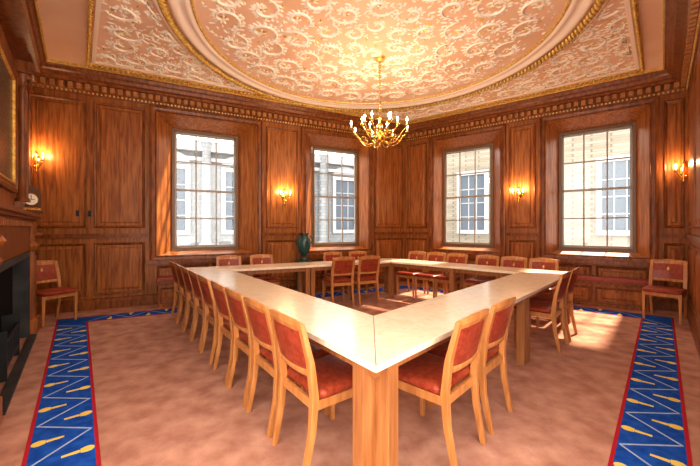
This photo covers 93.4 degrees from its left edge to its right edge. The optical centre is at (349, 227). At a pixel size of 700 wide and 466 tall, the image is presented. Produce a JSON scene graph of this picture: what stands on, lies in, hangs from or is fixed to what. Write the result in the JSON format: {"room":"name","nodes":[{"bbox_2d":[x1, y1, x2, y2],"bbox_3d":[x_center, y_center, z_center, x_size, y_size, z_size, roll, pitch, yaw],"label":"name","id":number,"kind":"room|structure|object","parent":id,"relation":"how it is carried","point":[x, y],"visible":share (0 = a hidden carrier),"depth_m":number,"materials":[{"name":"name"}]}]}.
{"room":"conference room","nodes":[
{"label":"conference room","id":0,"kind":"room"},
{"bbox_2d":[28,87,404,302],"bbox_3d":[-1.998,-0.630,7.245,8.626,4.500,0.560,0,0,-27],"label":"wall","id":1,"kind":"structure","parent":0,"point":[104,179],"depth_m":6.14,"materials":[{"name":"brown wood"}]},
{"bbox_2d":[29,151,44,172],"bbox_3d":[-5.094,-1.080,5.346,0.261,0.360,0.161,0,0,-27],"label":"wall sconce","id":2,"kind":"object","parent":1,"relation":"attached to","point":[36,162],"visible":0.73,"depth_m":5.37,"materials":[{"name":"gold metal"}]},
{"bbox_2d":[171,128,238,250],"bbox_3d":[-3.017,-0.760,6.931,1.310,2.480,0.140,0,0,-27],"label":"window","id":3,"kind":"structure","parent":1,"relation":"in","point":[175,132],"depth_m":6.88,"materials":[{"name":"brown wood"}]},
{"bbox_2d":[37,276,404,314],"bbox_3d":[-1.903,1.325,7.063,7.626,0.190,0.050,0,0,-27],"label":"baseboard","id":4,"kind":"structure","parent":1,"relation":"attached to","point":[146,299],"depth_m":5.82,"materials":[{"name":"brown wood"}]},
{"bbox_2d":[280,189,290,204],"bbox_3d":[-1.427,-0.680,7.248,0.261,0.360,0.161,0,0,-27],"label":"wall sconce","id":5,"kind":"object","parent":1,"relation":"attached to","point":[283,196],"visible":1,"depth_m":7.27,"materials":[{"name":"gold metal"}]},
{"bbox_2d":[312,145,359,246],"bbox_3d":[-0.361,-0.760,8.307,1.313,2.480,0.140,0,0,-27],"label":"window","id":6,"kind":"structure","parent":1,"relation":"in","point":[314,148],"depth_m":8.30,"materials":[{"name":"brown wood"}]},
{"bbox_2d":[25,0,699,141],"bbox_3d":[0.437,-2.490,5.141,8.633,0.380,7.569,0,0,-39],"label":"trim","id":7,"kind":"structure","parent":1,"relation":"attached to","point":[681,29],"depth_m":6.11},
{"bbox_2d":[0,281,699,465],"bbox_3d":[0.934,1.495,4.427,10.415,0.150,9.630,0,0,-34],"label":"floor","id":8,"kind":"structure","parent":0,"point":[159,400],"depth_m":2.64,"materials":[{"name":"carpet"}]},
{"bbox_2d":[0,0,42,424],"bbox_3d":[-3.482,-0.430,3.370,0.321,3.700,3.565,0,0,-39],"label":"fireplace","id":9,"kind":"object","parent":8,"relation":"on","point":[19,58],"visible":1,"depth_m":3.80,"materials":[{"name":"brown wood"}]},
{"bbox_2d":[25,184,42,214],"bbox_3d":[-4.475,-0.415,4.579,0.188,0.468,0.269,0,0,23],"label":"mantel clock","id":10,"kind":"object","parent":9,"relation":"on","point":[34,206],"visible":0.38,"depth_m":4.59,"materials":[{"name":"brown wood"}]},
{"bbox_2d":[37,260,77,326],"bbox_3d":[-4.538,0.956,4.995,0.571,0.914,0.456,0,0,21],"label":"dining chair","id":11,"kind":"object","parent":8,"relation":"on","point":[48,271],"visible":0.64,"depth_m":5.08,"materials":[{"name":"brown wood"}]},
{"bbox_2d":[169,261,184,322],"bbox_3d":[-2.554,0.963,5.255,0.571,0.914,0.456,0,0,-37],"label":"dining chair","id":12,"kind":"object","parent":8,"relation":"on","point":[173,269],"visible":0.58,"depth_m":5.09,"materials":[{"name":"brown wood"}]},
{"bbox_2d":[174,263,192,330],"bbox_3d":[-2.264,0.963,4.872,0.571,0.914,0.456,0,0,-37],"label":"dining chair","id":13,"kind":"object","parent":8,"relation":"on","point":[183,296],"visible":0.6,"depth_m":4.70,"materials":[{"name":"brown wood"}]},
{"bbox_2d":[181,266,201,339],"bbox_3d":[-1.974,0.963,4.490,0.571,0.914,0.456,0,0,-37],"label":"dining chair","id":14,"kind":"object","parent":8,"relation":"on","point":[189,289],"visible":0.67,"depth_m":4.32,"materials":[{"name":"brown wood"}]},
{"bbox_2d":[156,274,260,306],"bbox_3d":[-2.702,1.160,6.423,1.846,0.520,0.348,0,0,-27],"label":"window seat","id":15,"kind":"object","parent":8,"relation":"on","point":[165,284],"visible":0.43,"depth_m":5.94,"materials":[{"name":"brown wood"}]},
{"bbox_2d":[188,270,229,350],"bbox_3d":[-1.684,0.963,4.107,0.571,0.914,0.456,0,0,-37],"label":"dining chair","id":16,"kind":"object","parent":8,"relation":"on","point":[199,307],"visible":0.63,"depth_m":3.94,"materials":[{"name":"brown wood"}]},
{"bbox_2d":[197,274,225,364],"bbox_3d":[-1.395,0.963,3.724,0.571,0.914,0.456,0,0,-37],"label":"dining chair","id":17,"kind":"object","parent":8,"relation":"on","point":[205,283],"visible":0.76,"depth_m":3.50,"materials":[{"name":"brown wood"}]},
{"bbox_2d":[216,255,241,265],"bbox_3d":[-2.155,0.963,5.932,0.456,0.914,0.571,0,0,-26],"label":"dining chair","id":18,"kind":"object","parent":8,"relation":"on","point":[225,260],"visible":0.29,"depth_m":6.14,"materials":[{"name":"brown wood"}]},
{"bbox_2d":[211,281,273,384],"bbox_3d":[-1.062,0.963,3.286,0.571,0.914,0.456,0,0,-37],"label":"dining chair","id":19,"kind":"object","parent":8,"relation":"on","point":[223,311],"visible":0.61,"depth_m":3.11,"materials":[{"name":"brown wood"}]},
{"bbox_2d":[225,287,298,407],"bbox_3d":[-0.779,0.963,2.912,0.571,0.914,0.456,0,0,-37],"label":"dining chair","id":20,"kind":"object","parent":8,"relation":"on","point":[239,318],"visible":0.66,"depth_m":2.73,"materials":[{"name":"brown wood"}]},
{"bbox_2d":[250,254,278,284],"bbox_3d":[-1.615,0.963,6.195,0.456,0.914,0.571,0,0,-25],"label":"dining chair","id":21,"kind":"object","parent":8,"relation":"on","point":[257,258],"visible":0.48,"depth_m":6.36,"materials":[{"name":"brown wood"}]},
{"bbox_2d":[243,296,329,438],"bbox_3d":[-0.489,0.963,2.529,0.571,0.914,0.456,0,0,-37],"label":"dining chair","id":22,"kind":"object","parent":8,"relation":"on","point":[261,329],"visible":0.69,"depth_m":2.36,"materials":[{"name":"brown wood"}]},
{"bbox_2d":[294,233,313,290],"bbox_3d":[-0.990,0.761,7.120,0.404,1.300,0.340,0,0,-27],"label":"pedestal urn","id":23,"kind":"object","parent":8,"relation":"on","point":[304,242],"visible":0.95,"depth_m":7.03,"materials":[{"name":"green ceramic"}]},
{"bbox_2d":[269,309,352,465],"bbox_3d":[-0.199,0.963,2.146,0.571,0.914,0.456,0,0,-37],"label":"dining chair","id":24,"kind":"object","parent":8,"relation":"on","point":[328,379],"visible":0.88,"depth_m":1.99,"materials":[{"name":"brown wood"}]},
{"bbox_2d":[323,251,351,297],"bbox_3d":[-0.266,0.963,6.851,0.456,0.914,0.571,0,0,-26],"label":"dining chair","id":25,"kind":"object","parent":8,"relation":"on","point":[327,256],"visible":0.38,"depth_m":7.00,"materials":[{"name":"brown wood"}]},
{"bbox_2d":[322,256,354,306],"bbox_3d":[-0.211,0.963,6.098,0.456,0.914,0.571,0,0,-26],"label":"dining chair","id":26,"kind":"object","parent":8,"relation":"on","point":[341,266],"visible":0.95,"depth_m":5.93,"materials":[{"name":"brown wood"}]},
{"bbox_2d":[315,268,374,291],"bbox_3d":[-0.173,1.160,7.734,1.646,0.520,0.348,0,0,-27],"label":"window seat","id":27,"kind":"object","parent":8,"relation":"on","point":[319,275],"visible":0.25,"depth_m":7.33,"materials":[{"name":"brown wood"}]},
{"bbox_2d":[21,285,692,465],"bbox_3d":[0.497,1.417,4.899,7.519,0.006,6.703,0,0,-39],"label":"carpet border","id":28,"kind":"object","parent":8,"relation":"on","point":[652,426],"visible":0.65,"depth_m":2.63,"materials":[{"name":"blue carpet"}]},
{"bbox_2d":[642,259,687,324],"bbox_3d":[4.912,0.956,5.144,0.571,0.914,0.456,0,0,-37],"label":"dining chair","id":29,"kind":"object","parent":28,"relation":"on","point":[672,270],"visible":1,"depth_m":5.16,"materials":[{"name":"brown wood"}]},
{"bbox_2d":[349,251,376,294],"bbox_3d":[0.274,0.963,7.114,0.456,0.914,0.571,0,0,-25],"label":"dining chair","id":30,"kind":"object","parent":8,"relation":"on","point":[356,254],"visible":0.36,"depth_m":7.30,"materials":[{"name":"brown wood"}]},
{"bbox_2d":[347,255,379,305],"bbox_3d":[0.265,0.963,6.330,0.456,0.914,0.571,0,0,-26],"label":"dining chair","id":31,"kind":"object","parent":8,"relation":"on","point":[370,264],"visible":0.93,"depth_m":6.15,"materials":[{"name":"brown wood"}]},
{"bbox_2d":[182,258,570,465],"bbox_3d":[0.506,1.045,4.979,4.684,0.750,4.922,0,0,-37],"label":"conference table","id":32,"kind":"object","parent":8,"relation":"on","point":[375,348],"visible":0.75,"depth_m":2.53,"materials":[{"name":"brown wood"}]},
{"bbox_2d":[396,251,425,296],"bbox_3d":[1.320,0.963,7.105,0.456,0.914,0.571,0,0,43],"label":"dining chair","id":33,"kind":"object","parent":8,"relation":"on","point":[413,255],"visible":0.65,"depth_m":7.08,"materials":[{"name":"brown wood"}]},
{"bbox_2d":[415,252,446,297],"bbox_3d":[1.661,0.963,6.781,0.456,0.914,0.571,0,0,43],"label":"dining chair","id":34,"kind":"object","parent":8,"relation":"on","point":[427,276],"visible":0.68,"depth_m":6.76,"materials":[{"name":"brown wood"}]},
{"bbox_2d":[398,308,488,465],"bbox_3d":[0.581,0.963,2.191,0.571,0.914,0.456,0,0,44],"label":"dining chair","id":35,"kind":"object","parent":8,"relation":"on","point":[430,377],"visible":0.88,"depth_m":2.04,"materials":[{"name":"brown wood"}]},
{"bbox_2d":[435,253,467,296],"bbox_3d":[1.995,0.963,6.465,0.456,0.914,0.571,0,0,43],"label":"dining chair","id":36,"kind":"object","parent":8,"relation":"on","point":[451,257],"visible":0.6,"depth_m":6.49,"materials":[{"name":"brown wood"}]},
{"bbox_2d":[429,270,495,289],"bbox_3d":[2.596,1.160,7.672,1.561,0.520,0.350,0,0,38],"label":"window seat","id":37,"kind":"object","parent":8,"relation":"on","point":[440,284],"visible":0.2,"depth_m":7.57,"materials":[{"name":"brown wood"}]},
{"bbox_2d":[427,296,515,434],"bbox_3d":[0.948,0.963,2.574,0.571,0.914,0.456,0,0,44],"label":"dining chair","id":38,"kind":"object","parent":8,"relation":"on","point":[498,320],"visible":0.74,"depth_m":2.37,"materials":[{"name":"brown wood"}]},
{"bbox_2d":[465,255,499,287],"bbox_3d":[2.430,0.963,6.052,0.456,0.914,0.571,0,0,43],"label":"dining chair","id":39,"kind":"object","parent":8,"relation":"on","point":[491,260],"visible":0.48,"depth_m":6.12,"materials":[{"name":"brown wood"}]},
{"bbox_2d":[500,256,527,277],"bbox_3d":[2.772,0.963,5.729,0.456,0.914,0.571,0,0,43],"label":"dining chair","id":40,"kind":"object","parent":8,"relation":"on","point":[507,261],"visible":0.26,"depth_m":5.90,"materials":[{"name":"brown wood"}]},
{"bbox_2d":[513,271,570,353],"bbox_3d":[2.354,0.963,4.038,0.571,0.914,0.456,0,0,44],"label":"dining chair","id":41,"kind":"object","parent":8,"relation":"on","point":[550,310],"visible":0.84,"depth_m":3.85,"materials":[{"name":"brown wood"}]},
{"bbox_2d":[529,258,558,319],"bbox_3d":[3.113,0.963,5.405,0.456,0.914,0.571,0,0,43],"label":"dining chair","id":42,"kind":"object","parent":8,"relation":"on","point":[534,263],"visible":0.39,"depth_m":5.54,"materials":[{"name":"brown wood"}]},
{"bbox_2d":[530,267,579,341],"bbox_3d":[2.735,0.963,4.435,0.571,0.914,0.456,0,0,44],"label":"dining chair","id":43,"kind":"object","parent":8,"relation":"on","point":[572,279],"visible":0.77,"depth_m":4.30,"materials":[{"name":"brown wood"}]},
{"bbox_2d":[573,274,648,311],"bbox_3d":[4.535,1.160,6.155,1.582,0.520,0.350,0,0,38],"label":"window seat","id":44,"kind":"object","parent":8,"relation":"on","point":[604,291],"visible":0.58,"depth_m":5.88,"materials":[{"name":"brown wood"}]},
{"bbox_2d":[37,0,665,119],"bbox_3d":[0.440,-2.755,5.213,9.630,0.150,8.570,0,0,-39],"label":"ceiling","id":45,"kind":"structure","parent":0,"point":[64,22],"depth_m":4.69,"materials":[{"name":"beige paint"}]},
{"bbox_2d":[96,0,634,118],"bbox_3d":[0.568,-2.672,5.093,7.040,0.038,6.166,0,0,-39],"label":"ornament","id":46,"kind":"object","parent":45,"relation":"attached to","point":[345,12],"depth_m":4.89,"materials":[{"name":"beige paint"}]},
{"bbox_2d":[349,55,409,148],"bbox_3d":[0.470,-1.980,5.200,0.918,1.400,0.918,0,0,11],"label":"chandelier","id":47,"kind":"object","parent":45,"relation":"hanging from","point":[380,136],"visible":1,"depth_m":5.17,"materials":[{"name":"gold metal"}]},
{"bbox_2d":[86,0,644,123],"bbox_3d":[0.336,-2.637,4.916,9.224,0.087,6.758,0,0,0],"label":"molding","id":48,"kind":"structure","parent":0,"point":[184,12],"depth_m":5.36,"materials":[{"name":"beige paint"}]},
{"bbox_2d":[405,91,689,300],"bbox_3d":[3.696,-0.630,7.327,6.371,4.500,0.560,0,0,38],"label":"wall","id":49,"kind":"structure","parent":0,"point":[525,153],"depth_m":6.83,"materials":[{"name":"brown wood"}]},
{"bbox_2d":[442,143,492,247],"bbox_3d":[2.903,-0.760,8.189,1.270,2.480,0.140,0,0,38],"label":"window","id":50,"kind":"structure","parent":49,"relation":"in","point":[485,146],"depth_m":8.17,"materials":[{"name":"brown wood"}]},
{"bbox_2d":[512,187,523,202],"bbox_3d":[3.603,-0.710,7.069,0.261,0.360,0.161,0,0,38],"label":"wall sconce","id":51,"kind":"object","parent":49,"relation":"attached to","point":[519,194],"visible":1,"depth_m":7.09,"materials":[{"name":"gold metal"}]},
{"bbox_2d":[405,278,688,312],"bbox_3d":[3.570,1.325,7.165,5.371,0.190,0.050,0,0,38],"label":"baseboard","id":52,"kind":"structure","parent":49,"relation":"attached to","point":[658,304],"depth_m":5.69,"materials":[{"name":"brown wood"}]},
{"bbox_2d":[558,122,637,252],"bbox_3d":[4.916,-0.760,6.613,1.273,2.480,0.140,0,0,38],"label":"window","id":53,"kind":"structure","parent":49,"relation":"in","point":[632,126],"depth_m":6.53,"materials":[{"name":"brown wood"}]},
{"bbox_2d":[674,161,687,182],"bbox_3d":[5.584,-0.940,5.519,0.261,0.360,0.161,0,0,38],"label":"wall sconce","id":54,"kind":"object","parent":49,"relation":"attached to","point":[682,173],"visible":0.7,"depth_m":5.54,"materials":[{"name":"gold metal"}]},
{"bbox_2d":[686,38,699,329],"bbox_3d":[3.797,-0.630,3.258,0.445,4.100,5.916,0,0,43],"label":"wall","id":55,"kind":"structure","parent":0,"point":[694,90],"depth_m":4.41,"materials":[{"name":"brown wood"}]},
{"bbox_2d":[687,302,699,359],"bbox_3d":[3.650,1.325,3.397,0.050,0.190,5.916,0,0,43],"label":"baseboard","id":56,"kind":"structure","parent":55,"relation":"attached to","point":[693,324],"depth_m":4.26,"materials":[{"name":"brown wood"}]},
{"label":"outside","id":57,"kind":"structure","parent":0,"visible":0},
{"bbox_3d":[0.000,5.520,25.000,80.000,0.200,40.000,0,0,0],"label":"ground","id":58,"kind":"structure","parent":57,"visible":0},
{"bbox_2d":[177,138,353,244],"bbox_3d":[-6.386,0.820,15.708,17.626,9.200,3.573,0,0,-27],"label":"stone building","id":59,"kind":"structure","parent":58,"relation":"on","point":[206,202],"depth_m":14.61,"materials":[{"name":"grey stone"}]},
{"bbox_2d":[447,129,629,246],"bbox_3d":[9.332,0.220,14.529,15.371,10.400,3.350,0,0,38],"label":"brick building","id":60,"kind":"structure","parent":58,"relation":"on","point":[619,140],"depth_m":13.05,"materials":[{"name":"beige brick"}]}
]}

